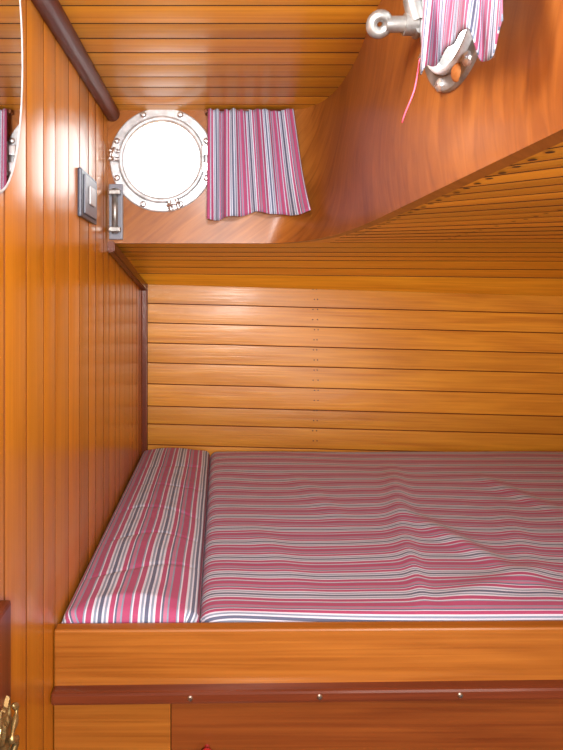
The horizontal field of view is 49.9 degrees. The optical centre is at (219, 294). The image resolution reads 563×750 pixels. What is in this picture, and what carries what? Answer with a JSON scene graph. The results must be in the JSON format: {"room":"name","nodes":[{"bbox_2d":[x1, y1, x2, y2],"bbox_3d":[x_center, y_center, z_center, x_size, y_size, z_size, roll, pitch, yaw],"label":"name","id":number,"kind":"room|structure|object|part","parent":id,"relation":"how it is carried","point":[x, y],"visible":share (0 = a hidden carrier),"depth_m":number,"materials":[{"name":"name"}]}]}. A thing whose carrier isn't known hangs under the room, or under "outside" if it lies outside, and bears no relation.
{"room":"ship interior","nodes":[
{"label":"ship interior","id":0,"kind":"room"},
{"bbox_2d":[0,0,141,749],"bbox_3d":[-0.239,0.512,0.510,0.019,1.795,2.550,0,0,0],"label":"wall","id":1,"kind":"structure","parent":0,"point":[71,315],"depth_m":0.84,"materials":[{"name":"brown wood"}]},
{"bbox_2d":[0,600,19,749],"bbox_3d":[-0.216,0.862,0.523,0.030,1.096,0.196,0,0,0],"label":"door","id":2,"kind":"structure","parent":1,"relation":"in","point":[8,724],"depth_m":0.60,"materials":[{"name":"brown wood"}]},
{"bbox_3d":[-0.212,0.436,0.592,0.006,0.067,0.052,0,0,0],"label":"latch plate","id":3,"kind":"part","parent":2,"relation":"part of","materials":[{"name":"gold metal"}]},
{"bbox_3d":[-0.205,0.436,0.599,0.009,0.051,0.027,0,0,-11],"label":"latch handle","id":4,"kind":"part","parent":2,"relation":"part of","materials":[{"name":"gold metal"}]},
{"bbox_2d":[0,0,22,192],"bbox_3d":[-0.228,-0.264,0.608,0.005,0.322,0.166,0,0,0],"label":"mirror","id":5,"kind":"object","parent":1,"relation":"attached to","point":[11,28],"visible":1,"depth_m":0.65,"materials":[{"name":"silver metal"}]},
{"bbox_2d":[31,0,119,121],"bbox_3d":[-0.221,-0.371,0.233,0.031,0.031,1.996,0,0,0],"label":"trim","id":6,"kind":"structure","parent":1,"relation":"attached to","point":[52,13],"depth_m":0.89,"materials":[{"name":"brown wood"}]},
{"bbox_2d":[78,167,96,224],"bbox_3d":[-0.224,-0.167,1.031,0.014,0.079,0.123,0,0,0],"label":"light switch","id":7,"kind":"object","parent":1,"relation":"attached to","point":[87,186],"visible":1,"depth_m":1.00,"materials":[{"name":"grey plastic"}]},
{"bbox_3d":[-0.222,-0.167,1.033,0.003,0.065,0.094,0,0,0],"label":"plate","id":8,"kind":"part","parent":7,"relation":"part of","materials":[{"name":"grey plastic"}]},
{"bbox_2d":[109,184,122,239],"bbox_3d":[-0.212,-0.170,1.218,0.028,0.113,0.029,0,0,0],"label":"wall lamp","id":9,"kind":"object","parent":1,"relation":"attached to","point":[115,190],"visible":1,"depth_m":1.22,"materials":[{"name":"grey metal"}]},
{"bbox_2d":[107,241,146,290],"bbox_3d":[-0.223,-0.061,1.498,0.016,0.098,0.548,0,0,0],"label":"trim","id":10,"kind":"structure","parent":1,"relation":"attached to","point":[113,249],"depth_m":1.38,"materials":[{"name":"brown wood"}]},
{"bbox_2d":[142,283,147,453],"bbox_3d":[-0.222,0.227,1.772,0.017,0.523,0.026,0,0,0],"label":"trim","id":11,"kind":"structure","parent":1,"relation":"attached to","point":[144,293],"depth_m":1.76,"materials":[{"name":"brown wood"}]},
{"bbox_2d":[59,0,380,109],"bbox_3d":[-0.001,-0.388,0.242,0.459,0.019,2.014,0,0,0],"label":"ceiling","id":12,"kind":"structure","parent":0,"point":[147,54],"depth_m":0.92,"materials":[{"name":"brown wood"}]},
{"bbox_2d":[108,0,562,243],"bbox_3d":[0.004,-0.244,0.243,0.469,0.276,2.016,0,0,0],"label":"wall","id":13,"kind":"structure","parent":0,"point":[363,167],"depth_m":0.74,"materials":[{"name":"brown wood"}]},
{"bbox_2d":[109,110,207,211],"bbox_3d":[-0.118,-0.277,1.228,0.217,0.214,0.046,0,0,0],"label":"window","id":14,"kind":"structure","parent":13,"relation":"in","point":[186,197],"depth_m":1.23,"materials":[{"name":"silver metal"}]},
{"bbox_2d":[205,109,284,114],"bbox_3d":[0.060,-0.373,1.222,0.180,0.008,0.021,0,0,0],"label":"curtain rod","id":15,"kind":"object","parent":13,"relation":"attached to","point":[206,110],"visible":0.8,"depth_m":1.21,"materials":[{"name":"brown wood"}]},
{"bbox_3d":[0.061,-0.374,1.214,0.178,0.004,0.004,0,0,0],"label":"rod","id":16,"kind":"part","parent":15,"relation":"part of","materials":[{"name":"brown wood"}]},
{"bbox_2d":[207,108,310,220],"bbox_3d":[0.080,-0.263,1.204,0.207,0.225,0.053,0,0,12],"label":"curtain","id":17,"kind":"object","parent":15,"relation":"hanging from","point":[254,164],"visible":1,"depth_m":1.21,"materials":[{"name":"fabric"}]},
{"bbox_2d":[366,0,477,92],"bbox_3d":[0.196,-0.285,0.554,0.083,0.185,0.191,0,0,0],"label":"window","id":18,"kind":"structure","parent":13,"relation":"in","point":[448,74],"depth_m":0.62,"materials":[{"name":"grey metal"}]},
{"bbox_3d":[0.214,-0.203,0.545,0.005,0.018,0.018,0,0,0],"label":"latch plate","id":19,"kind":"part","parent":18,"relation":"part of","materials":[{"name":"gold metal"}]},
{"bbox_2d":[116,142,562,260],"bbox_3d":[0.557,-0.106,-1.147,1.577,0.042,5.355,0,0,0],"label":"ceiling","id":20,"kind":"structure","parent":0,"point":[522,201],"depth_m":1.07,"materials":[{"name":"brown wood"}]},
{"bbox_2d":[130,260,562,277],"bbox_3d":[0.557,-0.068,1.615,1.577,0.047,0.170,0,0,0],"label":"ceiling","id":21,"kind":"structure","parent":0,"point":[539,269],"depth_m":1.60,"materials":[{"name":"brown wood"}]},
{"bbox_2d":[139,273,562,295],"bbox_3d":[0.557,-0.025,1.743,1.577,0.076,0.085,0,0,0],"label":"ceiling","id":22,"kind":"structure","parent":0,"point":[433,284],"depth_m":1.74,"materials":[{"name":"brown wood"}]},
{"bbox_2d":[148,284,562,455],"bbox_3d":[0.557,0.678,1.793,1.577,1.549,0.020,0,0,0],"label":"wall","id":23,"kind":"structure","parent":0,"point":[231,369],"depth_m":1.78,"materials":[{"name":"brown wood"}]},
{"bbox_3d":[0.557,1.419,0.510,1.577,0.018,2.550,0,0,0],"label":"floor","id":24,"kind":"structure","parent":0,"visible":0},
{"bbox_2d":[51,620,562,749],"bbox_3d":[0.557,0.931,1.295,1.574,0.955,0.972,0,0,0],"label":"berth","id":25,"kind":"object","parent":24,"relation":"on","point":[375,685],"visible":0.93,"depth_m":0.83,"materials":[{"name":"brown wood"}]},
{"bbox_2d":[62,448,209,622],"bbox_3d":[-0.128,0.493,1.308,0.197,0.110,0.911,0,0,0],"label":"pillow","id":26,"kind":"object","parent":25,"relation":"on","point":[146,566],"visible":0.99,"depth_m":1.04,"materials":[{"name":"fabric"}]},
{"bbox_3d":[-0.018,0.625,0.819,0.018,0.018,0.020,0,0,0],"label":"knob","id":27,"kind":"part","parent":25,"relation":"part of","materials":[{"name":"red ceramic"}]},
{"bbox_3d":[0.557,0.539,0.827,1.574,0.036,0.030,0,0,0],"label":"moulding","id":28,"kind":"part","parent":25,"relation":"part of","materials":[{"name":"brown wood"}]},
{"bbox_2d":[200,451,562,622],"bbox_3d":[0.654,0.496,1.312,1.367,0.105,0.920,0,0,0],"label":"mattress","id":29,"kind":"object","parent":25,"relation":"on","point":[290,536],"visible":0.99,"depth_m":1.13,"materials":[{"name":"fabric"}]},
{"bbox_3d":[0.194,-0.370,0.455,0.026,0.010,0.181,0,0,0],"label":"curtain rod","id":30,"kind":"object","parent":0,"visible":0},
{"bbox_2d":[420,0,502,74],"bbox_3d":[0.180,-0.267,0.468,0.017,0.208,0.150,0,0,0],"label":"curtain","id":31,"kind":"object","parent":30,"relation":"hanging from","point":[443,21],"visible":1,"depth_m":0.46,"materials":[{"name":"fabric"}]},
{"bbox_2d":[401,58,420,122],"bbox_3d":[0.177,-0.188,0.554,0.005,0.051,0.030,0,0,-19],"label":"thread","id":32,"kind":"object","parent":31,"relation":"hanging from","point":[419,58],"visible":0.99,"depth_m":0.55,"materials":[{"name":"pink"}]}
]}

